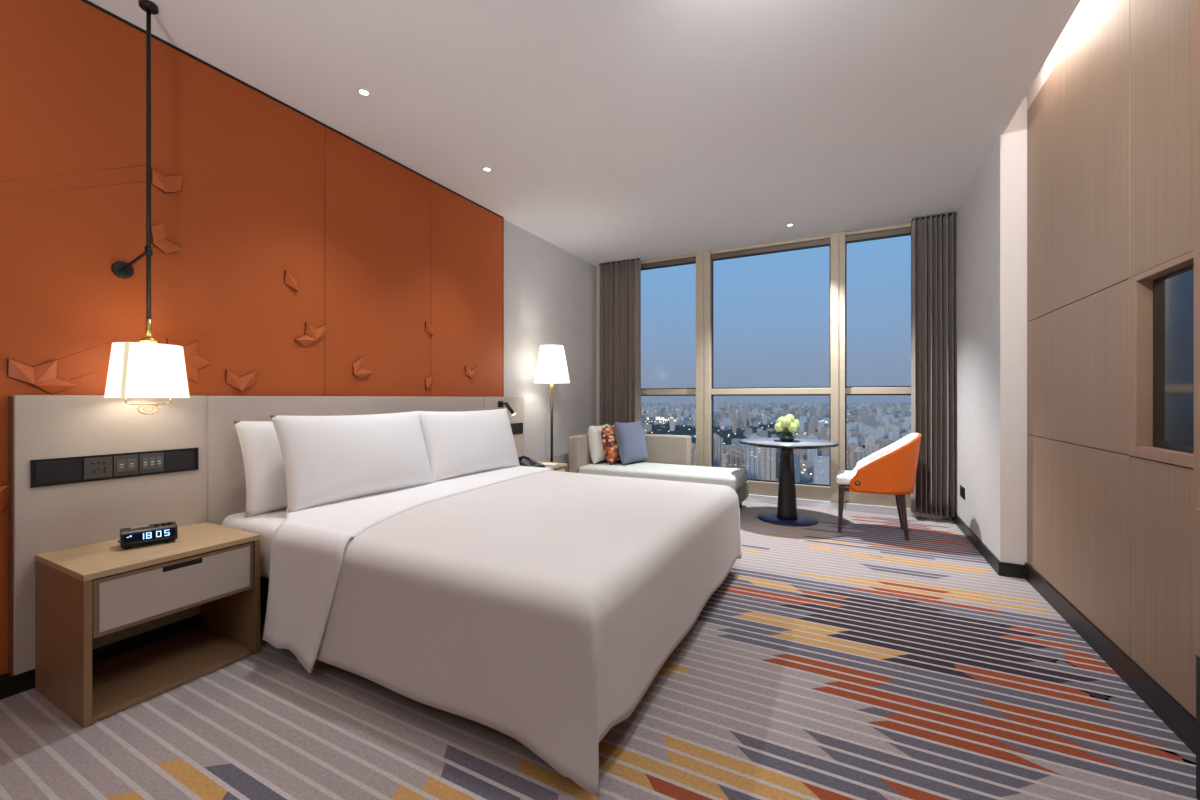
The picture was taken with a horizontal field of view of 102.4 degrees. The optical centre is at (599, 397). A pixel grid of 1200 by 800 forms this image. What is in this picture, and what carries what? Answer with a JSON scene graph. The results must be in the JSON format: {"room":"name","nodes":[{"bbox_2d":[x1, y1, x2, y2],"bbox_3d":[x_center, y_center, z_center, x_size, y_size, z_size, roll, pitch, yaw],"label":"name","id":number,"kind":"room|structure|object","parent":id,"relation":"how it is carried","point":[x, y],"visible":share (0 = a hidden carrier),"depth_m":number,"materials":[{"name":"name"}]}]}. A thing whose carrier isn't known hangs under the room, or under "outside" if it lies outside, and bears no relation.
{"room":"hotel room","nodes":[
{"label":"hotel room","id":0,"kind":"room"},
{"bbox_2d":[504,219,596,471],"bbox_3d":[-2.098,-0.273,2.440,0.228,2.800,8.800,0,0,27],"label":"wall","id":1,"kind":"structure","parent":0,"point":[550,293],"depth_m":5.14,"materials":[{"name":"paint"}]},
{"bbox_2d":[0,614,200,699],"bbox_3d":[-2.006,1.087,2.308,0.057,0.080,8.650,0,0,27],"label":"baseboard","id":2,"kind":"structure","parent":1,"relation":"attached to","point":[10,685],"depth_m":2.09,"materials":[{"name":"black"}]},
{"bbox_2d":[0,0,324,674],"bbox_3d":[-2.855,-0.306,0.716,0.031,2.710,5.039,0,0,27],"label":"cladding","id":3,"kind":"object","parent":1,"relation":"attached to","point":[249,209],"visible":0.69,"depth_m":2.16,"materials":[{"name":"leather"}]},
{"bbox_2d":[0,484,8,510],"bbox_3d":[-2.265,0.379,1.804,0.017,0.100,0.073,0,0,27],"label":"relief","id":4,"kind":"object","parent":3,"relation":"attached to","point":[4,489],"visible":1,"depth_m":1.82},
{"bbox_2d":[7,358,75,394],"bbox_3d":[-2.208,-0.085,1.915,0.017,0.144,0.189,0,0,27],"label":"relief","id":5,"kind":"object","parent":3,"relation":"attached to","point":[43,376],"visible":1,"depth_m":1.90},
{"bbox_2d":[151,168,181,193],"bbox_3d":[-2.029,-1.015,2.260,0.017,0.115,0.116,0,0,27],"label":"relief","id":6,"kind":"object","parent":3,"relation":"attached to","point":[173,183],"visible":0.97,"depth_m":2.26,"materials":[{"name":"orange"}]},
{"bbox_2d":[151,223,181,254],"bbox_3d":[-2.029,-0.745,2.259,0.017,0.145,0.117,0,0,27],"label":"relief","id":7,"kind":"object","parent":3,"relation":"attached to","point":[158,237],"visible":0.94,"depth_m":2.24,"materials":[{"name":"orange"}]},
{"bbox_2d":[167,338,211,382],"bbox_3d":[-2.001,-0.176,2.317,0.013,0.212,0.245,0,0,27],"label":"relief","id":8,"kind":"object","parent":3,"relation":"attached to","point":[194,361],"visible":0.41,"depth_m":2.35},
{"bbox_2d":[225,370,255,391],"bbox_3d":[-1.886,-0.091,2.535,0.017,0.115,0.141,0,0,27],"label":"relief","id":9,"kind":"object","parent":3,"relation":"attached to","point":[241,383],"visible":1,"depth_m":2.53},
{"bbox_2d":[8,395,523,675],"bbox_3d":[-1.488,0.519,3.247,0.067,1.060,3.211,0,0,27],"label":"headboard","id":10,"kind":"object","parent":3,"relation":"attached to","point":[45,519],"depth_m":2.09,"materials":[{"name":"beige fabric"}]},
{"bbox_2d":[113,454,137,475],"bbox_3d":[-2.058,0.292,2.092,0.008,0.086,0.080,0,0,27],"label":"switch plate","id":11,"kind":"object","parent":10,"relation":"attached to","point":[123,464],"depth_m":2.09,"materials":[{"name":"plastic"}]},
{"bbox_2d":[139,452,163,473],"bbox_3d":[-2.018,0.292,2.170,0.008,0.086,0.086,0,0,27],"label":"switch plate","id":12,"kind":"object","parent":10,"relation":"attached to","point":[149,462],"depth_m":2.16,"materials":[{"name":"plastic"}]},
{"bbox_2d":[498,401,514,414],"bbox_3d":[-0.836,0.092,4.327,0.121,0.130,0.110,0,0,27],"label":"wall lamp","id":13,"kind":"object","parent":10,"relation":"attached to","point":[500,403],"visible":1,"depth_m":4.31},
{"bbox_2d":[284,270,297,291],"bbox_3d":[-1.767,-0.669,2.763,0.017,0.109,0.076,0,0,27],"label":"relief","id":14,"kind":"object","parent":3,"relation":"attached to","point":[289,280],"visible":1,"depth_m":2.75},
{"bbox_2d":[294,322,326,346],"bbox_3d":[-1.716,-0.373,2.863,0.017,0.153,0.195,0,0,27],"label":"relief","id":15,"kind":"object","parent":3,"relation":"attached to","point":[312,334],"visible":1,"depth_m":2.85,"materials":[{"name":"orange"}]},
{"bbox_2d":[81,0,503,396],"bbox_3d":[-2.457,-0.313,1.473,0.026,2.720,6.752,0,0,27],"label":"trim","id":16,"kind":"structure","parent":1,"relation":"attached to","point":[85,1],"depth_m":2.77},
{"bbox_2d":[325,127,430,396],"bbox_3d":[-1.502,-0.306,3.327,0.030,2.710,0.837,0,0,27],"label":"cladding","id":17,"kind":"object","parent":1,"relation":"attached to","point":[378,210],"visible":0.51,"depth_m":3.27,"materials":[{"name":"leather"}]},
{"bbox_2d":[352,357,372,378],"bbox_3d":[-1.558,-0.197,3.167,0.017,0.151,0.142,0,0,27],"label":"relief","id":18,"kind":"object","parent":17,"relation":"attached to","point":[358,370],"visible":1,"depth_m":3.14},
{"bbox_2d":[425,375,433,389],"bbox_3d":[-1.298,-0.118,3.670,0.017,0.115,0.078,0,0,27],"label":"relief","id":19,"kind":"object","parent":17,"relation":"attached to","point":[428,380],"visible":1,"depth_m":3.66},
{"bbox_2d":[425,322,433,335],"bbox_3d":[-1.298,-0.525,3.668,0.017,0.104,0.075,0,0,27],"label":"relief","id":20,"kind":"object","parent":17,"relation":"attached to","point":[428,328],"visible":1,"depth_m":3.66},
{"bbox_2d":[431,182,502,396],"bbox_3d":[-1.109,-0.306,4.083,0.030,2.710,0.861,0,0,27],"label":"cladding","id":21,"kind":"object","parent":1,"relation":"attached to","point":[467,238],"visible":0.49,"depth_m":4.03,"materials":[{"name":"leather"}]},
{"bbox_2d":[465,366,476,377],"bbox_3d":[-1.088,-0.218,4.074,0.017,0.104,0.138,0,0,27],"label":"relief","id":22,"kind":"object","parent":21,"relation":"attached to","point":[470,373],"visible":1,"depth_m":4.06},
{"bbox_2d":[597,267,951,519],"bbox_3d":[1.539,-0.273,5.411,3.950,2.800,0.175,0,0,27],"label":"wall window","id":23,"kind":"structure","parent":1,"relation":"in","point":[949,517],"depth_m":4.98,"materials":[{"name":"white paint"}]},
{"bbox_2d":[641,253,695,395],"bbox_3d":[0.627,-0.310,5.870,1.148,2.724,0.100,0,0,27],"label":"window","id":24,"kind":"structure","parent":23,"relation":"attached to","point":[687,259],"depth_m":5.74,"materials":[{"name":"brown metal"}]},
{"bbox_2d":[696,250,711,466],"bbox_3d":[1.202,-0.310,5.553,0.164,2.724,0.135,0,0,27],"label":"window frame","id":25,"kind":"structure","parent":23,"relation":"attached to","point":[703,259],"depth_m":5.49,"materials":[{"name":"beige metal"}]},
{"bbox_2d":[711,234,830,500],"bbox_3d":[1.830,-0.310,5.247,1.233,2.724,0.100,0,0,27],"label":"window","id":26,"kind":"structure","parent":23,"relation":"attached to","point":[759,487],"depth_m":5.17,"materials":[{"name":"brown metal"}]},
{"bbox_2d":[831,231,844,502],"bbox_3d":[2.428,-0.310,4.917,0.132,2.724,0.135,0,0,27],"label":"window mullion","id":27,"kind":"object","parent":23,"relation":"attached to","point":[837,238],"depth_m":4.86,"materials":[{"name":"beige metal"}]},
{"bbox_2d":[845,223,910,507],"bbox_3d":[2.851,-0.310,4.717,0.803,2.724,0.100,0,0,27],"label":"window","id":28,"kind":"structure","parent":23,"relation":"attached to","point":[900,230],"depth_m":4.77,"materials":[{"name":"brown metal"}]},
{"bbox_2d":[88,0,1080,266],"bbox_3d":[-0.459,-1.723,1.545,3.962,0.100,8.920,0,0,27],"label":"ceiling","id":29,"kind":"structure","parent":0,"point":[606,131],"depth_m":2.63,"materials":[{"name":"paint"}]},
{"bbox_2d":[104,0,189,414],"bbox_3d":[-1.950,-0.801,2.064,0.336,1.743,0.264,0,0,27],"label":"pendant lamp","id":30,"kind":"object","parent":29,"relation":"hanging from","point":[146,368],"visible":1,"depth_m":2.02,"materials":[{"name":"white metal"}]},
{"bbox_2d":[357,88,370,96],"bbox_3d":[-1.291,-1.670,2.635,0.068,0.004,0.068,0,0,27],"label":"recessed light","id":31,"kind":"object","parent":29,"relation":"in","point":[364,92],"visible":1,"depth_m":2.63,"materials":[{"name":"paint"}]},
{"bbox_2d":[482,167,491,171],"bbox_3d":[-0.825,-1.670,3.522,0.068,0.004,0.068,0,0,27],"label":"recessed light","id":32,"kind":"object","parent":29,"relation":"in","point":[487,169],"visible":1,"depth_m":3.52,"materials":[{"name":"paint"}]},
{"bbox_2d":[599,258,640,425],"bbox_3d":[0.236,-0.300,5.899,0.543,2.744,0.154,0,0,27],"label":"curtain","id":33,"kind":"object","parent":29,"relation":"hanging from","point":[620,281],"visible":0.7,"depth_m":5.87,"materials":[{"name":"fabric"}]},
{"bbox_2d":[911,212,954,517],"bbox_3d":[3.064,-0.300,4.432,0.335,2.744,0.160,0,0,27],"label":"curtain","id":34,"kind":"object","parent":29,"relation":"hanging from","point":[932,237],"visible":0.98,"depth_m":4.42,"materials":[{"name":"fabric"}]},
{"bbox_2d":[0,501,1197,799],"bbox_3d":[-0.382,1.127,1.440,3.995,0.001,8.813,0,0,27],"label":"floor","id":35,"kind":"structure","parent":0,"point":[821,667],"depth_m":1.70,"materials":[{"name":"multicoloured carpet"}]},
{"bbox_2d":[35,522,259,727],"bbox_3d":[-1.843,0.866,1.999,0.474,0.522,0.556,0,0,27],"label":"nightstand","id":36,"kind":"object","parent":35,"relation":"on","point":[85,593],"visible":0.99,"depth_m":1.86,"materials":[{"name":"brown wood"}]},
{"bbox_2d":[118,521,177,548],"bbox_3d":[-1.903,0.566,2.027,0.197,0.074,0.174,0,0,43],"label":"alarm clock","id":37,"kind":"object","parent":36,"relation":"on","point":[167,531],"visible":1,"depth_m":1.97,"materials":[{"name":"black plastic"}]},
{"bbox_2d":[92,626,253,722],"bbox_3d":[-1.845,1.113,2.000,0.470,0.020,0.511,0,0,27],"label":"shelf","id":38,"kind":"object","parent":36,"relation":"attached to","point":[122,681],"depth_m":1.99,"materials":[{"name":"brown wood"}]},
{"bbox_2d":[222,508,286,614],"bbox_3d":[-0.547,0.853,2.762,2.055,0.548,1.910,0,0,27],"label":"bed","id":39,"kind":"object","parent":35,"relation":"on","point":[266,524],"visible":0.03,"depth_m":2.29,"materials":[{"name":"white fabric"}]},
{"bbox_2d":[234,421,287,517],"bbox_3d":[-1.548,0.348,2.769,0.198,0.468,0.930,0,0,27],"label":"pillow","id":40,"kind":"object","parent":39,"relation":"on","point":[266,487],"visible":0.18,"depth_m":2.41,"materials":[{"name":"white fabric"}]},
{"bbox_2d":[262,466,553,673],"bbox_3d":[-0.915,0.815,2.946,0.864,0.545,2.075,0,0,27],"label":"sheet","id":41,"kind":"object","parent":39,"relation":"on","point":[308,547],"visible":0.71,"depth_m":2.02,"materials":[{"name":"white fabric"}]},
{"bbox_2d":[270,411,434,512],"bbox_3d":[-1.345,0.323,2.754,0.237,0.478,0.930,0,0,27],"label":"pillow","id":42,"kind":"object","parent":41,"relation":"on","point":[327,459],"visible":1,"depth_m":2.59,"materials":[{"name":"white fabric"}]},
{"bbox_2d":[420,408,519,481],"bbox_3d":[-0.940,0.323,3.559,0.237,0.478,0.953,0,0,27],"label":"pillow","id":43,"kind":"object","parent":41,"relation":"on","point":[457,443],"visible":0.95,"depth_m":3.41,"materials":[{"name":"white fabric"}]},
{"bbox_2d":[316,470,741,797],"bbox_3d":[-0.221,0.825,2.586,1.546,0.550,2.058,0,0,27],"label":"duvet","id":44,"kind":"object","parent":39,"relation":"on","point":[539,610],"visible":0.97,"depth_m":1.69,"materials":[{"name":"white fabric"}]},
{"bbox_2d":[534,345,569,461],"bbox_3d":[-0.473,0.308,4.735,0.356,1.638,0.356,0,0,27],"label":"floor lamp","id":45,"kind":"object","parent":35,"relation":"on","point":[551,367],"visible":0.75,"depth_m":4.62,"materials":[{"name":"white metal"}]},
{"bbox_2d":[537,461,566,471],"bbox_3d":[-0.640,0.866,4.320,0.474,0.522,0.556,0,0,27],"label":"nightstand","id":46,"kind":"object","parent":35,"relation":"on","point":[562,467],"visible":0.12,"depth_m":4.38,"materials":[{"name":"brown wood"}]},
{"bbox_2d":[518,456,544,467],"bbox_3d":[-0.603,0.550,4.192,0.208,0.106,0.170,0,0,37],"label":"telephone","id":47,"kind":"object","parent":46,"relation":"on","point":[528,461],"visible":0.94,"depth_m":4.15,"materials":[{"name":"black plastic"}]},
{"bbox_2d":[541,463,558,465],"bbox_3d":[-0.463,0.600,4.363,0.160,0.009,0.110,0,0,19],"label":"notepad","id":48,"kind":"object","parent":46,"relation":"on","point":[545,464],"visible":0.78,"depth_m":4.32,"materials":[{"name":"white paper"}]},
{"bbox_2d":[569,434,748,507],"bbox_3d":[0.615,0.764,5.052,1.730,0.725,0.825,0,0,27],"label":"daybed","id":49,"kind":"object","parent":35,"relation":"on","point":[669,456],"visible":0.41,"depth_m":5.03,"materials":[{"name":"beige fabric"}]},
{"bbox_2d":[588,424,608,463],"bbox_3d":[0.015,0.504,5.377,0.225,0.417,0.420,0,0,27],"label":"cushion","id":50,"kind":"object","parent":49,"relation":"on","point":[596,449],"visible":0.63,"depth_m":5.21,"materials":[{"name":"fabric"}]},
{"bbox_2d":[601,425,620,464],"bbox_3d":[0.162,0.502,5.333,0.225,0.421,0.432,0,0,27],"label":"cushion","id":51,"kind":"object","parent":49,"relation":"on","point":[608,436],"visible":0.64,"depth_m":5.16,"materials":[{"name":"fabric"}]},
{"bbox_2d":[614,421,647,464],"bbox_3d":[0.347,0.485,5.297,0.251,0.456,0.483,0,0,27],"label":"cushion","id":52,"kind":"object","parent":49,"relation":"on","point":[630,437],"visible":1,"depth_m":5.17,"materials":[{"name":"blue fabric"}]},
{"bbox_2d":[579,460,747,490],"bbox_3d":[0.631,0.786,4.953,1.610,0.142,0.665,0,0,27],"label":"seat cushion","id":53,"kind":"object","parent":49,"relation":"on","point":[735,478],"depth_m":4.75,"materials":[{"name":"fabric"}]},
{"bbox_2d":[739,438,838,526],"bbox_3d":[1.739,0.765,4.483,0.864,0.724,0.864,0,0,27],"label":"round table","id":54,"kind":"object","parent":35,"relation":"on","point":[786,514],"visible":0.97,"depth_m":4.42,"materials":[{"name":"black metal"}]},
{"bbox_2d":[774,440,800,441],"bbox_3d":[1.739,0.399,4.483,0.240,0.006,0.240,0,0,27],"label":"tray","id":55,"kind":"object","parent":54,"relation":"on","point":[774,440],"visible":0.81,"depth_m":4.41,"materials":[{"name":"black plastic"}]},
{"bbox_2d":[779,433,794,440],"bbox_3d":[1.739,0.363,4.483,0.132,0.070,0.132,0,0,27],"label":"vase","id":56,"kind":"object","parent":55,"relation":"on","point":[784,437],"visible":0.94,"depth_m":4.44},
{"bbox_2d":[774,414,799,433],"bbox_3d":[1.739,0.268,4.481,0.218,0.238,0.212,0,0,27],"label":"flower arrangement","id":57,"kind":"object","parent":56,"relation":"in","point":[789,424],"visible":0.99,"depth_m":4.44,"materials":[{"name":"green plant"}]},
{"bbox_2d":[836,433,921,540],"bbox_3d":[2.341,0.707,4.069,0.619,0.841,0.510,0,0,27],"label":"armchair","id":58,"kind":"object","parent":35,"relation":"on","point":[891,470],"visible":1,"depth_m":3.84,"materials":[{"name":"orange leather"}]},
{"bbox_2d":[1194,0,1199,799],"bbox_3d":[1.502,-0.268,0.902,0.122,2.790,0.985,0,0,27],"label":"wall panel","id":59,"kind":"object","parent":35,"relation":"on","point":[1196,2],"visible":1,"depth_m":1.35,"materials":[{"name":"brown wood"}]},
{"bbox_2d":[954,92,1028,560],"bbox_3d":[3.119,-0.473,3.733,0.400,3.200,1.700,0,0,27],"label":"wall","id":60,"kind":"structure","parent":0,"point":[977,218],"depth_m":3.59,"materials":[{"name":"paint"}]},
{"bbox_2d":[960,485,964,498],"bbox_3d":[3.071,0.797,4.085,0.009,0.090,0.170,0,0,27],"label":"wall socket","id":61,"kind":"object","parent":60,"relation":"attached to","point":[962,489],"visible":1,"depth_m":4.06,"materials":[{"name":"black plastic"}]},
{"bbox_2d":[952,512,1195,754],"bbox_3d":[1.329,1.077,0.578,0.152,0.100,8.650,0,0,27],"label":"baseboard","id":62,"kind":"structure","parent":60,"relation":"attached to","point":[1175,716],"depth_m":2.05,"materials":[{"name":"black"}]},
{"bbox_2d":[1000,94,1026,564],"bbox_3d":[2.606,-0.433,3.038,0.132,3.120,0.006,0,0,27],"label":"wall pier","id":63,"kind":"object","parent":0,"point":[1013,143],"visible":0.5,"depth_m":3.03,"materials":[{"name":"white paint"}]},
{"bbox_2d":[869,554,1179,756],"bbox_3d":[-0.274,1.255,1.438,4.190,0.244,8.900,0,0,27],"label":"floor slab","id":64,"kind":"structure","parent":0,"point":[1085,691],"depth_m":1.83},
{"bbox_2d":[1028,0,1094,108],"bbox_3d":[1.077,-1.895,-0.165,0.096,0.195,7.100,0,0,27],"label":"wall","id":65,"kind":"structure","parent":0,"point":[1084,6],"depth_m":2.54,"materials":[{"name":"white paint"}]},
{"bbox_3d":[1.146,-0.433,-0.200,0.140,3.120,7.100,0,0,27],"label":"wall","id":66,"kind":"structure","parent":0,"visible":0},
{"bbox_2d":[1027,280,1127,453],"bbox_3d":[2.389,-0.123,2.445,0.030,0.696,1.236,0,0,27],"label":"cladding","id":67,"kind":"object","parent":66,"relation":"attached to","point":[1077,352],"visible":0.76,"depth_m":2.28,"materials":[{"name":"wood"}]},
{"bbox_2d":[1027,435,1130,656],"bbox_3d":[2.389,0.627,2.445,0.030,0.796,1.236,0,0,27],"label":"cladding","id":68,"kind":"object","parent":66,"relation":"attached to","point":[1078,496],"visible":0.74,"depth_m":2.27,"materials":[{"name":"wood"}]},
{"bbox_2d":[1027,0,1130,321],"bbox_3d":[2.389,-1.133,2.445,0.030,1.316,1.236,0,0,27],"label":"cladding","id":69,"kind":"object","parent":66,"relation":"attached to","point":[1078,121],"visible":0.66,"depth_m":2.30,"materials":[{"name":"wood"}]},
{"bbox_2d":[1128,251,1193,467],"bbox_3d":[1.778,-0.123,1.245,0.061,0.696,1.448,0,0,27],"label":"frame","id":70,"kind":"object","parent":66,"relation":"attached to","point":[1140,286],"visible":0.92,"depth_m":1.84,"materials":[{"name":"brown wood"}]},
{"bbox_2d":[1130,0,1193,276],"bbox_3d":[0.757,-1.133,-0.702,0.030,1.316,5.846,0,0,27],"label":"cladding","id":71,"kind":"object","parent":66,"relation":"attached to","point":[1161,31],"visible":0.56,"depth_m":1.71,"materials":[{"name":"wood"}]},
{"bbox_2d":[1130,456,1195,718],"bbox_3d":[0.757,0.627,-0.702,0.030,0.796,5.846,0,0,27],"label":"cladding","id":72,"kind":"object","parent":66,"relation":"attached to","point":[1161,493],"visible":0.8,"depth_m":1.70,"materials":[{"name":"wood"}]},
{"bbox_2d":[1153,265,1193,452],"bbox_3d":[1.805,-0.131,1.252,0.025,0.627,1.277,0,0,27],"label":"television","id":73,"kind":"object","parent":66,"relation":"attached to","point":[1173,294],"visible":1,"depth_m":1.70,"materials":[{"name":"glass"}]},
{"label":"outside","id":74,"kind":"structure","parent":0,"visible":0},
{"bbox_2d":[641,403,871,504],"bbox_3d":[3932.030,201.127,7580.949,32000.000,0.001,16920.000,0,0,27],"label":"ground","id":75,"kind":"structure","parent":74,"point":[641,403],"depth_m":3801.40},
{"bbox_2d":[691,443,695,465],"bbox_3d":[232.863,157.532,1220.000,32.000,87.189,20.400,0,0,-8],"label":"residential tower","id":76,"kind":"structure","parent":75,"relation":"on","point":[693,445],"depth_m":1212.33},
{"bbox_2d":[713,458,718,466],"bbox_3d":[287.818,176.627,1217.503,22.000,49.000,40.000,0,0,11],"label":"building","id":77,"kind":"structure","parent":75,"relation":"on","point":[715,461],"depth_m":1203.19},
{"bbox_2d":[713,435,722,466],"bbox_3d":[317.677,151.047,1320.000,32.000,100.160,20.400,0,0,-12],"label":"residential tower","id":78,"kind":"structure","parent":75,"relation":"on","point":[717,440],"depth_m":1311.16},
{"bbox_2d":[642,408,797,443],"bbox_3d":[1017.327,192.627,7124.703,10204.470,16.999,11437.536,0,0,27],"label":"woodland","id":79,"kind":"object","parent":75,"relation":"on","point":[679,429],"visible":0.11,"depth_m":2713.42,"materials":[{"name":"plant"}]},
{"bbox_2d":[722,450,742,468],"bbox_3d":[276.598,155.385,1010.000,38.000,91.485,19.400,0,0,-14],"label":"residential tower","id":80,"kind":"structure","parent":75,"relation":"on","point":[732,458],"depth_m":1002.61,"materials":[{"name":"concrete"}]},
{"bbox_2d":[724,447,741,453],"bbox_3d":[325.602,160.152,1180.000,38.000,81.950,19.400,0,0,0],"label":"residential tower","id":81,"kind":"structure","parent":75,"relation":"on","point":[731,448],"depth_m":1175.61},
{"bbox_2d":[744,428,751,436],"bbox_3d":[750.946,176.627,2446.530,40.000,49.000,22.000,0,0,7],"label":"building","id":82,"kind":"structure","parent":75,"relation":"on","point":[748,431],"depth_m":2435.86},
{"bbox_2d":[744,444,757,494],"bbox_3d":[307.013,142.543,980.000,22.000,117.168,19.400,0,0,-1],"label":"residential tower","id":83,"kind":"structure","parent":75,"relation":"on","point":[750,452],"depth_m":970.58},
{"bbox_2d":[758,436,760,479],"bbox_3d":[345.229,142.017,1040.000,22.000,118.220,19.400,0,0,14],"label":"residential tower","id":84,"kind":"structure","parent":75,"relation":"on","point":[758,436],"depth_m":1033.68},
{"bbox_2d":[759,430,767,437],"bbox_3d":[765.885,176.627,2266.711,40.000,49.000,22.000,0,0,9],"label":"building","id":85,"kind":"structure","parent":75,"relation":"on","point":[764,434],"depth_m":2255.55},
{"bbox_2d":[760,447,775,480],"bbox_3d":[334.606,143.879,960.000,26.000,114.496,19.400,0,0,11],"label":"residential tower","id":86,"kind":"structure","parent":75,"relation":"on","point":[767,455],"depth_m":952.03,"materials":[{"name":"concrete"}]},
{"bbox_2d":[641,401,910,506],"bbox_3d":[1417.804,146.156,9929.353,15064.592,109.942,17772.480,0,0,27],"label":"city","id":87,"kind":"object","parent":75,"relation":"on","point":[808,415],"visible":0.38,"depth_m":4070.36},
{"bbox_2d":[776,448,779,480],"bbox_3d":[398.839,155.473,1080.000,38.000,91.308,19.400,0,0,10],"label":"residential tower","id":88,"kind":"structure","parent":75,"relation":"on","point":[777,449],"depth_m":1072.23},
{"bbox_2d":[794,437,802,459],"bbox_3d":[609.959,161.161,1500.000,38.000,79.932,19.400,0,0,14],"label":"residential tower","id":89,"kind":"structure","parent":75,"relation":"on","point":[799,452],"depth_m":1489.74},
{"bbox_2d":[800,460,806,468],"bbox_3d":[581.180,188.627,1374.514,54.000,25.000,14.000,0,0,5],"label":"building","id":90,"kind":"structure","parent":75,"relation":"on","point":[802,462],"depth_m":1368.06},
{"bbox_2d":[800,473,810,479],"bbox_3d":[476.960,188.627,1121.634,14.000,25.000,54.000,0,0,12],"label":"building","id":91,"kind":"structure","parent":75,"relation":"on","point":[805,476],"depth_m":1104.38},
{"bbox_2d":[800,465,812,473],"bbox_3d":[541.910,186.627,1235.743,58.000,29.000,18.000,0,0,11],"label":"building","id":92,"kind":"structure","parent":75,"relation":"on","point":[806,466],"depth_m":1231.57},
{"bbox_2d":[800,478,812,482],"bbox_3d":[450.043,190.127,1068.740,66.000,22.000,16.000,0,0,3],"label":"building","id":93,"kind":"structure","parent":75,"relation":"on","point":[801,479],"depth_m":1064.15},
{"bbox_2d":[807,466,812,478],"bbox_3d":[528.017,183.627,1167.993,48.000,35.000,15.000,0,0,12],"label":"building","id":94,"kind":"structure","parent":75,"relation":"on","point":[809,469],"depth_m":1164.75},
{"bbox_2d":[807,433,816,464],"bbox_3d":[580.581,149.246,1320.000,22.000,103.762,19.400,0,0,14],"label":"residential tower","id":95,"kind":"structure","parent":75,"relation":"on","point":[810,452],"depth_m":1313.09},
{"bbox_2d":[818,421,823,431],"bbox_3d":[1151.177,161.627,2507.253,20.000,79.000,30.000,0,0,6],"label":"building","id":96,"kind":"structure","parent":75,"relation":"on","point":[820,424],"depth_m":2499.11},
{"bbox_2d":[819,430,826,437],"bbox_3d":[960.832,168.627,2067.950,36.000,65.000,18.000,0,0,6],"label":"building","id":97,"kind":"structure","parent":75,"relation":"on","point":[823,433],"depth_m":2059.73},
{"bbox_2d":[821,448,829,455],"bbox_3d":[718.442,168.627,1535.822,18.000,65.000,36.000,0,0,4],"label":"building","id":98,"kind":"structure","parent":75,"relation":"on","point":[823,450],"depth_m":1520.61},
{"bbox_2d":[847,437,857,443],"bbox_3d":[787.360,161.627,1508.143,30.000,79.000,20.000,0,0,9],"label":"building","id":99,"kind":"structure","parent":75,"relation":"on","point":[851,439],"depth_m":1498.86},
{"bbox_2d":[847,443,861,466],"bbox_3d":[598.382,153.791,1140.000,38.000,94.672,19.400,0,0,9],"label":"residential tower","id":100,"kind":"structure","parent":75,"relation":"on","point":[852,446],"depth_m":1134.16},
{"bbox_2d":[852,431,858,436],"bbox_3d":[1068.031,168.627,2014.754,18.000,65.000,36.000,0,0,10],"label":"building","id":101,"kind":"structure","parent":75,"relation":"on","point":[854,433],"depth_m":2000.75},
{"bbox_2d":[854,422,859,430],"bbox_3d":[1328.246,161.627,2498.184,30.000,79.000,20.000,0,0,4],"label":"building","id":102,"kind":"structure","parent":75,"relation":"on","point":[856,423],"depth_m":2488.15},
{"bbox_2d":[852,447,869,467],"bbox_3d":[541.494,151.390,1000.000,26.000,99.475,19.400,0,0,-8],"label":"residential tower","id":103,"kind":"structure","parent":75,"relation":"on","point":[860,453],"depth_m":994.32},
{"bbox_2d":[859,424,865,438],"bbox_3d":[1232.624,161.627,2269.565,30.000,79.000,20.000,0,0,5],"label":"building","id":104,"kind":"structure","parent":75,"relation":"on","point":[861,426],"depth_m":2259.96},
{"bbox_2d":[862,440,877,454],"bbox_3d":[610.581,148.594,1090.000,26.000,105.066,19.400,0,0,11],"label":"residential tower","id":105,"kind":"structure","parent":75,"relation":"on","point":[869,445],"depth_m":1081.96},
{"bbox_2d":[865,437,874,441],"bbox_3d":[852.877,161.627,1519.879,20.000,79.000,30.000,0,0,7],"label":"building","id":106,"kind":"structure","parent":75,"relation":"on","point":[872,439],"depth_m":1512.09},
{"bbox_2d":[867,427,874,437],"bbox_3d":[1124.071,161.627,1997.536,20.000,79.000,30.000,0,0,12],"label":"building","id":107,"kind":"structure","parent":75,"relation":"on","point":[870,431],"depth_m":1990.03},
{"bbox_2d":[875,429,883,438],"bbox_3d":[1088.862,161.627,1883.230,30.000,79.000,20.000,0,0,9],"label":"building","id":108,"kind":"structure","parent":75,"relation":"on","point":[879,433],"depth_m":1873.81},
{"bbox_2d":[875,437,892,449],"bbox_3d":[765.976,153.520,1300.000,38.000,95.214,19.400,0,0,6],"label":"residential tower","id":109,"kind":"structure","parent":75,"relation":"on","point":[882,442],"depth_m":1292.41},
{"bbox_2d":[885,424,893,435],"bbox_3d":[1355.316,161.627,2259.018,30.000,79.000,20.000,0,0,7],"label":"building","id":110,"kind":"structure","parent":75,"relation":"on","point":[888,425],"depth_m":2253.90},
{"bbox_2d":[889,431,897,440],"bbox_3d":[1070.383,161.627,1763.108,30.000,79.000,20.000,0,0,4],"label":"building","id":111,"kind":"structure","parent":75,"relation":"on","point":[893,435],"depth_m":1753.20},
{"bbox_2d":[892,426,899,437],"bbox_3d":[1282.641,161.627,2087.562,20.000,79.000,30.000,0,0,11],"label":"building","id":112,"kind":"structure","parent":75,"relation":"on","point":[895,428],"depth_m":2078.42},
{"bbox_2d":[902,422,908,428],"bbox_3d":[1547.562,161.627,2445.436,30.000,79.000,20.000,0,0,11],"label":"building","id":113,"kind":"structure","parent":75,"relation":"on","point":[905,425],"depth_m":2435.86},
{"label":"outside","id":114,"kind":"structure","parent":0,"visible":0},
{"bbox_2d":[645,408,811,473],"bbox_3d":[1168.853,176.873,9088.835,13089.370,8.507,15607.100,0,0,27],"label":"city lights","id":115,"kind":"object","parent":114,"point":[693,408],"visible":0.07,"depth_m":4000.40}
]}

